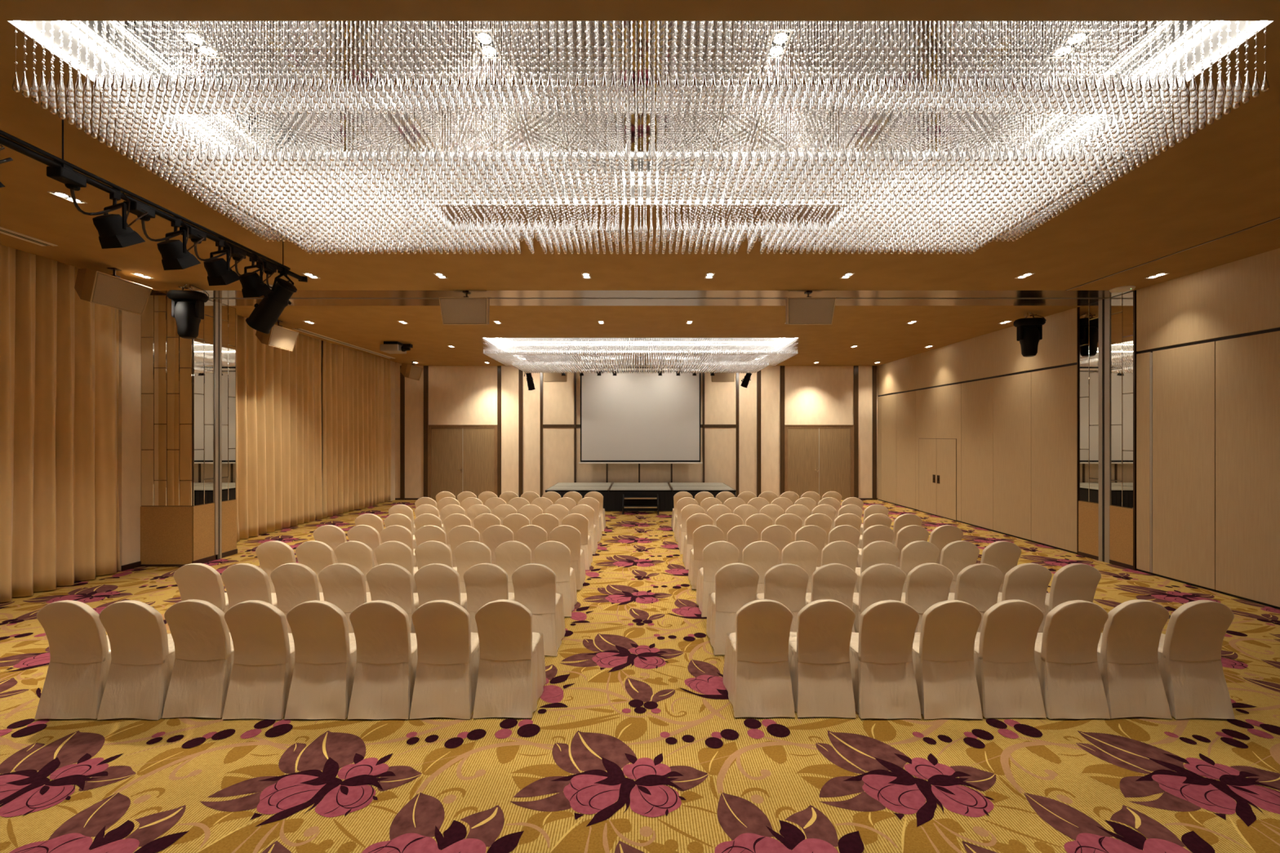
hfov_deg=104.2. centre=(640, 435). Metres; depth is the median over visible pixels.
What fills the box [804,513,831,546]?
banquet chair
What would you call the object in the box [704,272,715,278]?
recessed light
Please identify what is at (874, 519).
banquet chair
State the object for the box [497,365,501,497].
trim
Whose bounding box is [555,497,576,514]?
banquet chair
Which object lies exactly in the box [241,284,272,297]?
hood
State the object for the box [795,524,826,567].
banquet chair
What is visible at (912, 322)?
recessed light
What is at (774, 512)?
banquet chair
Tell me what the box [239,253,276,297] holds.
spotlight
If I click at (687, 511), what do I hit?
banquet chair
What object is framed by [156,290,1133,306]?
ceiling beam
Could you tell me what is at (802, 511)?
banquet chair
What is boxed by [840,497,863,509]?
banquet chair
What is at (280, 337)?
grille
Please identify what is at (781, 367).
trim
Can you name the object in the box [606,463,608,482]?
trim
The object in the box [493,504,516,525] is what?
banquet chair
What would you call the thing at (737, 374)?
trim
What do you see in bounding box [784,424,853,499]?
door
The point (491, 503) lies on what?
banquet chair
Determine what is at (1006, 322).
recessed light
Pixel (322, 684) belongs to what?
banquet chair
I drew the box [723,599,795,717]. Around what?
banquet chair
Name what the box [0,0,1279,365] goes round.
ceiling
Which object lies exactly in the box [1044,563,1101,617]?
banquet chair
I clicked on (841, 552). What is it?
banquet chair
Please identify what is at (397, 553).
banquet chair
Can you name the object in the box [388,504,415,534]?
banquet chair
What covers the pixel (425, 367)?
trim
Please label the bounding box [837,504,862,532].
banquet chair
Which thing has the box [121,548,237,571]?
baseboard
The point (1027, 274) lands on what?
recessed light
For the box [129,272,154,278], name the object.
recessed light
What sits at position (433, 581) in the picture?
banquet chair
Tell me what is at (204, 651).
banquet chair
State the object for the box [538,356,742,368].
bar
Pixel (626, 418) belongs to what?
projection screen
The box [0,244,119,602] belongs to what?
curtain
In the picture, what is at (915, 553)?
banquet chair
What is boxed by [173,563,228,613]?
banquet chair
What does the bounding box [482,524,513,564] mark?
banquet chair
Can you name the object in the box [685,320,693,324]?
recessed light
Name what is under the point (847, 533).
banquet chair
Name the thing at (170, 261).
hood
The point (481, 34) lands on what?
recessed light
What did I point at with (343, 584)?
banquet chair
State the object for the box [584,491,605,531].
banquet chair
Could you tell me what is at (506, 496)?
banquet chair
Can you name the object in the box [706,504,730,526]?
banquet chair
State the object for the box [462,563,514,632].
banquet chair
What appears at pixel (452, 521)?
banquet chair
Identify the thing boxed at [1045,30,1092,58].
recessed light
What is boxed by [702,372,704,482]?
trim
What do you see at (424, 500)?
banquet chair
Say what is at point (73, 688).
banquet chair
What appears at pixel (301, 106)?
crystal chandelier
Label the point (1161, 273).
recessed light
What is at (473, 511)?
banquet chair
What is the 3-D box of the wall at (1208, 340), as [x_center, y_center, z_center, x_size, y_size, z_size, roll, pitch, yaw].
[8.140,-0.300,6.460,0.200,5.000,20.920,0,0,0]
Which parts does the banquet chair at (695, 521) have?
backrest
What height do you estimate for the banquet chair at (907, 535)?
0.918 m
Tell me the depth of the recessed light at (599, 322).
10.38 m
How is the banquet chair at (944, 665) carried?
on the floor
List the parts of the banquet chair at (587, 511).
backrest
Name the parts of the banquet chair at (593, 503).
backrest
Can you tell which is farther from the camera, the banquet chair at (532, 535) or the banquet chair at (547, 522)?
the banquet chair at (547, 522)
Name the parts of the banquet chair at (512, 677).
backrest, seat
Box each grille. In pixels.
[91,272,151,314]
[269,325,297,350]
[408,365,422,380]
[440,298,486,323]
[542,372,566,381]
[711,372,734,381]
[788,298,835,323]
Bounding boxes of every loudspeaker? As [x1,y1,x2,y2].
[74,267,152,315]
[255,320,298,351]
[400,361,422,380]
[438,291,489,324]
[542,360,567,382]
[711,360,735,382]
[785,291,835,324]
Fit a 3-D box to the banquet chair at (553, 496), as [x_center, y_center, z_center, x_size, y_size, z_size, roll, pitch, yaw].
[-2.027,1.734,11.575,0.469,0.921,0.601,0,0,0]
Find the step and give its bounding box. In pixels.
[622,493,658,514]
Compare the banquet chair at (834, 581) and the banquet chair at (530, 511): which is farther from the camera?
the banquet chair at (530, 511)
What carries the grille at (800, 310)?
attached to the loudspeaker at (808, 310)
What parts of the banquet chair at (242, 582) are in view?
backrest, seat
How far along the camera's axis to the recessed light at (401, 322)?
10.38 m
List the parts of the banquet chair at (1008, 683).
seat, backrest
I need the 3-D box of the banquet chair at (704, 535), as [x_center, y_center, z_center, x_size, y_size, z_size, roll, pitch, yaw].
[0.965,1.734,7.335,0.469,0.921,0.601,0,0,0]
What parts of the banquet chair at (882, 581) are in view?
seat, backrest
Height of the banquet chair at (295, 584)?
0.927 m
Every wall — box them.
[116,289,395,571]
[395,362,878,499]
[877,248,1279,609]
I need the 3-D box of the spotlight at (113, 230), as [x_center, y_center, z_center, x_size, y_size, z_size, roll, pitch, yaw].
[-4.165,-1.732,4.001,0.344,0.476,0.265,0,0,8]
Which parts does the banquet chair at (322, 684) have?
backrest, seat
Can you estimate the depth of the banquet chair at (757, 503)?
10.21 m
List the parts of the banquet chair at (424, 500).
backrest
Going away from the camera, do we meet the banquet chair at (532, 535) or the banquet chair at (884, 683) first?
the banquet chair at (884, 683)
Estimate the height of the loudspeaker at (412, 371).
0.571 m
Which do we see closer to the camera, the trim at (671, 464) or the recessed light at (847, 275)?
the recessed light at (847, 275)
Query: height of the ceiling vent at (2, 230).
0.008 m
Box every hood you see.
[98,231,145,248]
[161,253,200,270]
[207,271,240,285]
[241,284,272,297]
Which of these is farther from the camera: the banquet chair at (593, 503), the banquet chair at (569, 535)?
the banquet chair at (593, 503)
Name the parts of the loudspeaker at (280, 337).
edge trim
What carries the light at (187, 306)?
hanging from the ceiling
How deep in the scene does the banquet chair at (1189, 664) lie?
3.88 m
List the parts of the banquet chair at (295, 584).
backrest, seat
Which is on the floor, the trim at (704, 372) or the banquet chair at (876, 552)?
the banquet chair at (876, 552)
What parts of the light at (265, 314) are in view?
shutter knob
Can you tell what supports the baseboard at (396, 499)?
attached to the wall at (457, 394)
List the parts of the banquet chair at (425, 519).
backrest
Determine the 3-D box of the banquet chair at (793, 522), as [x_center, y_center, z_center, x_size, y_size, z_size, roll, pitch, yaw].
[2.418,1.732,8.364,0.469,0.918,0.598,0,0,0]
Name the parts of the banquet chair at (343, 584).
backrest, seat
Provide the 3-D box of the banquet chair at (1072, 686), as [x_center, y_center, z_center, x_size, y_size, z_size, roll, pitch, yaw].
[3.387,1.737,4.108,0.469,0.927,0.601,0,0,0]
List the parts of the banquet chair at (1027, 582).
seat, backrest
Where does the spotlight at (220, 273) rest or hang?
hanging from the bar at (60, 170)
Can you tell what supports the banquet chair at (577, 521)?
on the floor
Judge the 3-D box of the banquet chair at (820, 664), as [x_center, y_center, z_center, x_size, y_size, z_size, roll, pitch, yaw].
[1.449,1.736,4.128,0.470,0.928,0.599,0,0,0]
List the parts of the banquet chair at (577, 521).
backrest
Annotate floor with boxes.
[0,499,1279,852]
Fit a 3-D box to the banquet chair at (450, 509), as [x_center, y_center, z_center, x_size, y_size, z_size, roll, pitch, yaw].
[-3.466,1.732,9.447,0.469,0.918,0.598,0,0,0]
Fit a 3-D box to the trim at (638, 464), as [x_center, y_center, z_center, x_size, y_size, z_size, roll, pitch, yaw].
[-0.043,1.325,16.907,0.056,1.750,0.045,0,0,0]
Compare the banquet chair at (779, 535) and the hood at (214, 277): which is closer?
the hood at (214, 277)
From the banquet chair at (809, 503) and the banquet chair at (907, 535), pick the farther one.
the banquet chair at (809, 503)
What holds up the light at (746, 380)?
hanging from the bar at (539, 357)
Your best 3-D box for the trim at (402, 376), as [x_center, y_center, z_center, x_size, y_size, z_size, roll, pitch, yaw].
[-8.082,-0.078,16.907,0.135,4.556,0.045,0,0,0]
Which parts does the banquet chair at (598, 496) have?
backrest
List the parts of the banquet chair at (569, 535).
backrest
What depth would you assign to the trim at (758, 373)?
16.88 m
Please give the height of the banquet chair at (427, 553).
0.921 m
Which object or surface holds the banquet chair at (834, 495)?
on the floor
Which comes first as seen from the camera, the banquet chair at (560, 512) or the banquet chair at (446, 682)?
the banquet chair at (446, 682)
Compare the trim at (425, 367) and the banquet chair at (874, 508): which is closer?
the banquet chair at (874, 508)
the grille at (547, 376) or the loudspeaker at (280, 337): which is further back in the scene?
the grille at (547, 376)
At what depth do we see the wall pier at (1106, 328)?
8.58 m
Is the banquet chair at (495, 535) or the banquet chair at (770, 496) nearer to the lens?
the banquet chair at (495, 535)
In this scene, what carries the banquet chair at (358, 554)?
on the floor
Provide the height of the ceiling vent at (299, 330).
0.008 m
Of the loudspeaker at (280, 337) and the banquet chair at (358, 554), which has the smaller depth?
the banquet chair at (358, 554)
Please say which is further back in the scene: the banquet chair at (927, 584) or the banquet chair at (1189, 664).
the banquet chair at (927, 584)
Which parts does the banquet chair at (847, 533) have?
backrest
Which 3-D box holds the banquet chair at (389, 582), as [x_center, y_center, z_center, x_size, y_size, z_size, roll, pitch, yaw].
[-2.509,1.736,5.212,0.470,0.928,0.600,0,0,0]
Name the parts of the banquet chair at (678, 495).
backrest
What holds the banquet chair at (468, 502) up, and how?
on the floor
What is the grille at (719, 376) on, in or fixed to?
attached to the loudspeaker at (717, 377)
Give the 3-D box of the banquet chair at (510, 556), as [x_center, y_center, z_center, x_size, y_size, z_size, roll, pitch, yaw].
[-1.543,1.732,6.265,0.469,0.918,0.598,0,0,0]
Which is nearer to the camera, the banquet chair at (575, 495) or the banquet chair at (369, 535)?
the banquet chair at (369, 535)
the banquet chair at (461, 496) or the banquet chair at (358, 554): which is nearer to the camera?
the banquet chair at (358, 554)
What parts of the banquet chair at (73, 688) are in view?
backrest, seat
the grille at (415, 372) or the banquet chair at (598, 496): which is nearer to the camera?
the banquet chair at (598, 496)
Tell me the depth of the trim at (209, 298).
8.59 m
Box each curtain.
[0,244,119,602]
[235,314,322,541]
[321,340,391,518]
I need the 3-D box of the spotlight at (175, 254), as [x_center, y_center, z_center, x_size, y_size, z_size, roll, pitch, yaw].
[-4.165,-1.732,4.521,0.344,0.476,0.265,0,0,8]
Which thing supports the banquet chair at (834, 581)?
on the floor
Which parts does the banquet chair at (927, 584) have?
seat, backrest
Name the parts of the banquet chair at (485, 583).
backrest, seat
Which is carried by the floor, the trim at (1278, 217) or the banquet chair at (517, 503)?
the banquet chair at (517, 503)
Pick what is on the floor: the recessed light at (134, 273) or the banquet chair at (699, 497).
the banquet chair at (699, 497)
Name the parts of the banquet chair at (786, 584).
seat, backrest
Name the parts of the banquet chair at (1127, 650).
seat, backrest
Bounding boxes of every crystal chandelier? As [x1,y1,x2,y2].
[12,20,1269,253]
[482,337,798,373]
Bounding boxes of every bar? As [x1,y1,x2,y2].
[0,109,307,288]
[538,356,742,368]
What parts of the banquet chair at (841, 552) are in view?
backrest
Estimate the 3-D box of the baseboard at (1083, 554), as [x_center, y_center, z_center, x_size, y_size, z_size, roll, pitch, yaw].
[8.035,2.165,8.627,0.010,0.070,1.025,0,0,0]
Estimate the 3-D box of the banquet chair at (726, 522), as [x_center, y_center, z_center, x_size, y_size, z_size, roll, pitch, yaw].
[1.454,1.732,8.381,0.469,0.918,0.603,0,0,0]
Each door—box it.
[427,424,497,499]
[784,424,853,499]
[919,438,956,520]
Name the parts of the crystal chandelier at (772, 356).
mirror plate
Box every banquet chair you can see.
[35,600,111,719]
[97,600,175,719]
[161,599,234,718]
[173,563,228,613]
[221,563,277,632]
[222,600,294,719]
[255,540,296,592]
[270,563,324,633]
[284,600,356,719]
[294,540,335,592]
[312,524,346,563]
[318,563,371,633]
[334,541,374,592]
[346,524,380,566]
[347,600,417,719]
[355,513,383,544]
[365,563,418,633]
[374,541,417,592]
[380,524,417,567]
[383,513,416,549]
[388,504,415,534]
[409,600,479,719]
[413,513,442,546]
[413,563,466,610]
[414,497,439,518]
[414,504,443,529]
[414,524,446,567]
[414,540,457,571]
[435,491,455,515]
[437,497,459,524]
[440,504,465,532]
[444,513,471,548]
[448,524,479,567]
[453,541,491,593]
[457,491,476,506]
[461,497,483,516]
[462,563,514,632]
[466,504,490,528]
[472,599,546,718]
[473,513,501,543]
[478,491,497,505]
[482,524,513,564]
[484,497,506,514]
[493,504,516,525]
[494,541,531,592]
[499,491,518,504]
[502,513,529,541]
[507,497,529,513]
[511,563,565,656]
[515,524,546,563]
[519,504,542,524]
[520,491,539,504]
[531,497,552,513]
[532,513,559,541]
[533,541,577,617]
[542,491,560,504]
[545,504,568,525]
[549,524,586,590]
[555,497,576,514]
[561,513,592,569]
[563,491,582,505]
[570,504,597,554]
[577,497,602,542]
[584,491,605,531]
[671,491,693,532]
[674,497,697,542]
[678,504,704,554]
[682,513,713,569]
[688,524,724,589]
[694,491,714,506]
[696,541,738,617]
[700,497,721,515]
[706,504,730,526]
[706,563,759,655]
[715,491,734,505]
[715,513,742,542]
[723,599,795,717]
[724,497,745,513]
[727,524,758,563]
[733,504,757,524]
[737,491,756,504]
[742,541,779,593]
[745,513,773,541]
[747,497,768,513]
[755,563,808,631]
[758,491,777,504]
[760,504,783,524]
[760,524,791,564]
[770,497,792,514]
[775,513,802,542]
[779,491,799,505]
[781,540,818,592]
[785,504,809,527]
[788,599,856,718]
[794,497,816,515]
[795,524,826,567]
[800,491,820,506]
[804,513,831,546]
[804,563,857,632]
[811,504,836,530]
[815,540,858,592]
[817,497,839,519]
[822,491,841,510]
[827,524,860,567]
[833,513,862,548]
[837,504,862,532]
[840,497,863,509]
[848,600,921,719]
[852,563,906,632]
[855,541,899,592]
[857,524,894,567]
[858,513,891,548]
[860,504,888,534]
[892,513,922,545]
[895,524,928,567]
[898,540,939,592]
[901,563,953,632]
[912,600,982,719]
[929,524,963,564]
[939,540,979,592]
[947,563,1004,632]
[973,599,1046,718]
[980,541,1021,592]
[996,563,1052,632]
[1034,600,1110,719]
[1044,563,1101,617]
[1097,599,1172,719]
[1157,600,1235,719]
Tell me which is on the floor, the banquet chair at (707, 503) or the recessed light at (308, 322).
the banquet chair at (707, 503)
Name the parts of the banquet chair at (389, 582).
backrest, seat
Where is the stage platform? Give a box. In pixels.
[545,482,736,511]
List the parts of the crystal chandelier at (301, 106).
mirror plate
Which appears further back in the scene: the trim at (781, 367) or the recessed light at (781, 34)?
the trim at (781, 367)
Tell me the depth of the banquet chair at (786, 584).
4.97 m
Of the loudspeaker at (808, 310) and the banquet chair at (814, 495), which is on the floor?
the banquet chair at (814, 495)
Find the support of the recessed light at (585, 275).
in the ceiling
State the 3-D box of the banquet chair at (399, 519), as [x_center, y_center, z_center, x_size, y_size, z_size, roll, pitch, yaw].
[-3.952,1.732,8.357,0.469,0.918,0.598,0,0,0]
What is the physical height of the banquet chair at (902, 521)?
0.918 m
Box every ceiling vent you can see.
[0,226,57,245]
[293,328,394,358]
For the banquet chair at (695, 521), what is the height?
0.920 m
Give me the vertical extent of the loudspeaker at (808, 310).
0.547 m
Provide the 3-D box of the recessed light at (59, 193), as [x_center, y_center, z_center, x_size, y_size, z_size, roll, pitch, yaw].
[-5.670,-2.353,4.930,0.124,0.007,0.240,0,0,0]
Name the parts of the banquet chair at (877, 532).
backrest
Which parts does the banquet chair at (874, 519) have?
backrest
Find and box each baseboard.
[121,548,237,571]
[395,497,877,500]
[1078,551,1133,569]
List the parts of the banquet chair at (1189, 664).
seat, backrest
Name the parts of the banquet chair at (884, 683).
seat, backrest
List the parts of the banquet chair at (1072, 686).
seat, backrest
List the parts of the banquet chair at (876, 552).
seat, backrest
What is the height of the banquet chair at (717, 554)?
0.918 m
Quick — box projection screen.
[578,365,702,463]
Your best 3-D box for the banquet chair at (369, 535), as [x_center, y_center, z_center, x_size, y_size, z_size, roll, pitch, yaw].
[-3.951,1.734,7.344,0.469,0.921,0.601,0,0,0]
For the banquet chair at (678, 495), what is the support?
on the floor
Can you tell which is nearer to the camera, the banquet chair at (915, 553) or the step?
the banquet chair at (915, 553)
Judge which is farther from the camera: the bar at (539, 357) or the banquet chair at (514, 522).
the bar at (539, 357)
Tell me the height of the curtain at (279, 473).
4.885 m
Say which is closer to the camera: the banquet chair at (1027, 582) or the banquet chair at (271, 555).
the banquet chair at (1027, 582)
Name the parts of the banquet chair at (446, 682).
backrest, seat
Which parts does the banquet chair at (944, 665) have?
seat, backrest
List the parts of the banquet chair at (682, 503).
backrest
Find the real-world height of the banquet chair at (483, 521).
0.921 m
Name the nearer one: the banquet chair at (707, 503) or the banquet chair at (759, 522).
the banquet chair at (759, 522)
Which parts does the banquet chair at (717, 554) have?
seat, backrest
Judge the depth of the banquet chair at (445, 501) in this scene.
10.23 m
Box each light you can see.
[47,191,87,203]
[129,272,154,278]
[167,284,208,339]
[177,30,225,58]
[245,273,297,333]
[301,272,319,278]
[302,320,315,324]
[397,320,408,324]
[433,272,447,278]
[471,30,501,58]
[493,320,502,324]
[524,372,535,390]
[581,272,591,278]
[597,320,604,324]
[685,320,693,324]
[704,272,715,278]
[740,372,751,387]
[764,30,792,58]
[840,272,854,278]
[906,320,918,324]
[998,320,1012,324]
[1013,312,1046,356]
[1014,272,1035,278]
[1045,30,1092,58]
[1145,272,1169,278]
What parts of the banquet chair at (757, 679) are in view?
seat, backrest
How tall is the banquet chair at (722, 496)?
0.918 m
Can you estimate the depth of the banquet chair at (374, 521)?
8.09 m
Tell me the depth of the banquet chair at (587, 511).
9.18 m
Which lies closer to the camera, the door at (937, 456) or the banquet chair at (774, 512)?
the banquet chair at (774, 512)
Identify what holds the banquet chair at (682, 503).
on the floor
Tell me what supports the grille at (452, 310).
attached to the loudspeaker at (465, 310)
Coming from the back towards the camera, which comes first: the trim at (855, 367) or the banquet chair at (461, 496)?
the trim at (855, 367)
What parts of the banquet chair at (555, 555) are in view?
backrest, seat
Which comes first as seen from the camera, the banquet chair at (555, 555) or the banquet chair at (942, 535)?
the banquet chair at (555, 555)
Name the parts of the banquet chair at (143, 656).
backrest, seat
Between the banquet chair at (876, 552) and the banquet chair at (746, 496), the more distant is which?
the banquet chair at (746, 496)
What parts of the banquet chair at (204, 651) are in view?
backrest, seat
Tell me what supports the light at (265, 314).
hanging from the bar at (60, 170)
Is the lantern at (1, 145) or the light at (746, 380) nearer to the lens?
the lantern at (1, 145)
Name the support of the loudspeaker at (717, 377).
hanging from the ceiling
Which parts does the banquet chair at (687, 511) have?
backrest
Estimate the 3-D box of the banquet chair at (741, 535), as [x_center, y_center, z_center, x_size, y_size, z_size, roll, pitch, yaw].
[1.453,1.732,7.327,0.469,0.918,0.598,0,0,0]
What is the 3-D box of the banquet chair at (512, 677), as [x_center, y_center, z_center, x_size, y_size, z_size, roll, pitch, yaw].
[-1.066,1.737,4.121,0.469,0.927,0.603,0,0,0]
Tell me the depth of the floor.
3.28 m
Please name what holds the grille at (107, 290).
attached to the loudspeaker at (97, 287)
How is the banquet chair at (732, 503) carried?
on the floor
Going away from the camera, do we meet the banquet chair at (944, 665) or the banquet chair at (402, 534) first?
the banquet chair at (944, 665)
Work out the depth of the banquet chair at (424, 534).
7.05 m
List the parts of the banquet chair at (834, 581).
seat, backrest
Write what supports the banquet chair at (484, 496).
on the floor
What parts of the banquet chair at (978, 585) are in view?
seat, backrest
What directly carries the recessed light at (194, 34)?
in the ceiling
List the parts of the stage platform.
deck panel, deck panel, deck panel, deck panel, deck panel, deck panel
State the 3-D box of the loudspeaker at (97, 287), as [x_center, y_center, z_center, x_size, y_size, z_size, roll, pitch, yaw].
[-7.513,-2.070,7.048,0.458,0.571,0.792,0,0,-2]
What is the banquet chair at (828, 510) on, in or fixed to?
on the floor
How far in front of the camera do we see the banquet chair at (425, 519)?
8.09 m
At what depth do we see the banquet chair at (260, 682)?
3.88 m
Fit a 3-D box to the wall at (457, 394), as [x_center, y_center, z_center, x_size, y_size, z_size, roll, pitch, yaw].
[-0.230,-0.300,16.995,16.940,5.000,0.150,0,0,0]
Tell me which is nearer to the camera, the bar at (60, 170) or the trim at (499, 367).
the bar at (60, 170)
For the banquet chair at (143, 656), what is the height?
0.926 m
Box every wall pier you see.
[140,292,236,564]
[1076,289,1137,570]
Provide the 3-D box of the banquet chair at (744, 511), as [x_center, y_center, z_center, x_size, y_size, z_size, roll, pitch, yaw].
[1.936,1.734,9.427,0.469,0.920,0.597,0,0,0]
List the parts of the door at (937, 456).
handle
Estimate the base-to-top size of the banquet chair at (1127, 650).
0.926 m
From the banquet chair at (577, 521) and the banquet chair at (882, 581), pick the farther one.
the banquet chair at (577, 521)
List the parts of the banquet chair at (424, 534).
backrest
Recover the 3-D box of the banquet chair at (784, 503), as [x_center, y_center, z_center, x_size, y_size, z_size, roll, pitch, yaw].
[2.907,1.733,10.488,0.470,0.921,0.600,0,0,0]
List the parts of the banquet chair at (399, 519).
backrest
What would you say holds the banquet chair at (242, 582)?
on the floor
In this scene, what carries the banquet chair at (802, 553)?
on the floor
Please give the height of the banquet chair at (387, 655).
0.927 m
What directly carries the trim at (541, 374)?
attached to the wall at (457, 394)
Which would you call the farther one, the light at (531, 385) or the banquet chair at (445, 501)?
the light at (531, 385)
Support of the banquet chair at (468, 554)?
on the floor
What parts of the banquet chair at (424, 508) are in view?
backrest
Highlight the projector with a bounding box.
[379,341,413,353]
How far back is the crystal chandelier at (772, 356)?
12.80 m
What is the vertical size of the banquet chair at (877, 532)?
0.918 m
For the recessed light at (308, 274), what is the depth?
7.33 m
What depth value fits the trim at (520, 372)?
16.88 m
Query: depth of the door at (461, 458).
16.90 m
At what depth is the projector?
12.50 m
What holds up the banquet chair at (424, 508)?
on the floor
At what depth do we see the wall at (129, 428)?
8.21 m
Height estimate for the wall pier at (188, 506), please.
4.596 m
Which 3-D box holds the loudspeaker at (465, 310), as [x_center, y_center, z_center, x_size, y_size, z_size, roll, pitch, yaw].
[-2.870,-2.082,8.274,0.792,0.547,0.445,0,0,0]
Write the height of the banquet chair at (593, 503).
0.921 m
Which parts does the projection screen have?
casing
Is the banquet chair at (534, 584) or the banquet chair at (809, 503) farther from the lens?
the banquet chair at (809, 503)
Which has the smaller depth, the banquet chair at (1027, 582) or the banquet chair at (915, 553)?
the banquet chair at (1027, 582)
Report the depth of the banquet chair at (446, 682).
3.88 m
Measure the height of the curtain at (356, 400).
4.885 m
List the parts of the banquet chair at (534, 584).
backrest, seat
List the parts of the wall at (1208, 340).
panel, panel, panel, panel, panel, panel, panel, panel, panel, panel, panel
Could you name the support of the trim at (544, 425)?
attached to the wall at (457, 394)
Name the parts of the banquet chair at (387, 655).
backrest, seat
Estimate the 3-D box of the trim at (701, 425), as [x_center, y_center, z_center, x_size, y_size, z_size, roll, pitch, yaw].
[2.528,-0.312,16.910,1.431,0.105,0.040,0,0,0]
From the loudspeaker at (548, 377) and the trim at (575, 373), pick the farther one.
the trim at (575, 373)
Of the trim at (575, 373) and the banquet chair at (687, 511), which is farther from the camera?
the trim at (575, 373)
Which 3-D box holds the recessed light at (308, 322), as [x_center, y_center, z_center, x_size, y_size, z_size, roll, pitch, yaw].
[-6.900,-2.353,10.380,0.124,0.007,0.240,0,0,0]
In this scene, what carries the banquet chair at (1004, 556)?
on the floor
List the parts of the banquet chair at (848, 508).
backrest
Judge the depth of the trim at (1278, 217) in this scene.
6.33 m
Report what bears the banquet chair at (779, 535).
on the floor
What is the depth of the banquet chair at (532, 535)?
7.08 m
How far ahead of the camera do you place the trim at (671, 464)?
16.88 m
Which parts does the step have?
frame, frame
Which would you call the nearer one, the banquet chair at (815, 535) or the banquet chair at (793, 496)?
the banquet chair at (815, 535)
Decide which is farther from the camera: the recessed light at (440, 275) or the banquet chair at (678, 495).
the banquet chair at (678, 495)
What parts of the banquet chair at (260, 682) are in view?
backrest, seat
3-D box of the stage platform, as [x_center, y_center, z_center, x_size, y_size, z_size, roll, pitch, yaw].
[0.000,1.892,15.530,5.516,0.616,2.300,0,0,0]
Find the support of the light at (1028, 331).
hanging from the ceiling
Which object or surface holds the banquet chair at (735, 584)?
on the floor
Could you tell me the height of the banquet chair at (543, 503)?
0.918 m
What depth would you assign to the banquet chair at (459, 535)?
7.05 m
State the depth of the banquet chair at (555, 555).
6.04 m
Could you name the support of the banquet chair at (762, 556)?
on the floor
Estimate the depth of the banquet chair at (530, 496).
11.28 m
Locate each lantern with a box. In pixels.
[0,144,5,187]
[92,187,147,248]
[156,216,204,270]
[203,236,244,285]
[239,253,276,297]
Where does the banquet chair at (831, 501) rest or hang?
on the floor
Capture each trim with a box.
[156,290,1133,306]
[208,297,1106,298]
[400,365,404,500]
[423,365,428,497]
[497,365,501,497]
[518,368,523,497]
[540,372,542,497]
[542,424,580,427]
[573,372,576,482]
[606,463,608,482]
[638,463,639,482]
[671,463,672,482]
[700,424,736,427]
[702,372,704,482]
[736,372,738,497]
[756,370,760,497]
[779,365,784,495]
[853,365,858,498]
[872,365,876,500]
[1065,217,1279,290]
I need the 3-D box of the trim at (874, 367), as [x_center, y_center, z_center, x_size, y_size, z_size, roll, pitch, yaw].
[7.940,-0.078,16.907,0.133,4.556,0.045,0,0,0]
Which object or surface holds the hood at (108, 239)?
attached to the spotlight at (113, 230)
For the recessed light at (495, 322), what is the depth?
10.36 m
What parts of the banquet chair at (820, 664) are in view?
seat, backrest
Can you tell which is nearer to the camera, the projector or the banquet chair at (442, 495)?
the banquet chair at (442, 495)
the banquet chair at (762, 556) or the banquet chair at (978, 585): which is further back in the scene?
the banquet chair at (762, 556)
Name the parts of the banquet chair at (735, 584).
seat, backrest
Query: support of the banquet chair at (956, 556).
on the floor
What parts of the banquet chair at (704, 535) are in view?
backrest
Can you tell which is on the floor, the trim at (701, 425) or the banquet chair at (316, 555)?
the banquet chair at (316, 555)
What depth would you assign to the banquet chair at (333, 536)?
7.07 m
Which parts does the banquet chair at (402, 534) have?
backrest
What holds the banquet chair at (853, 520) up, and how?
on the floor

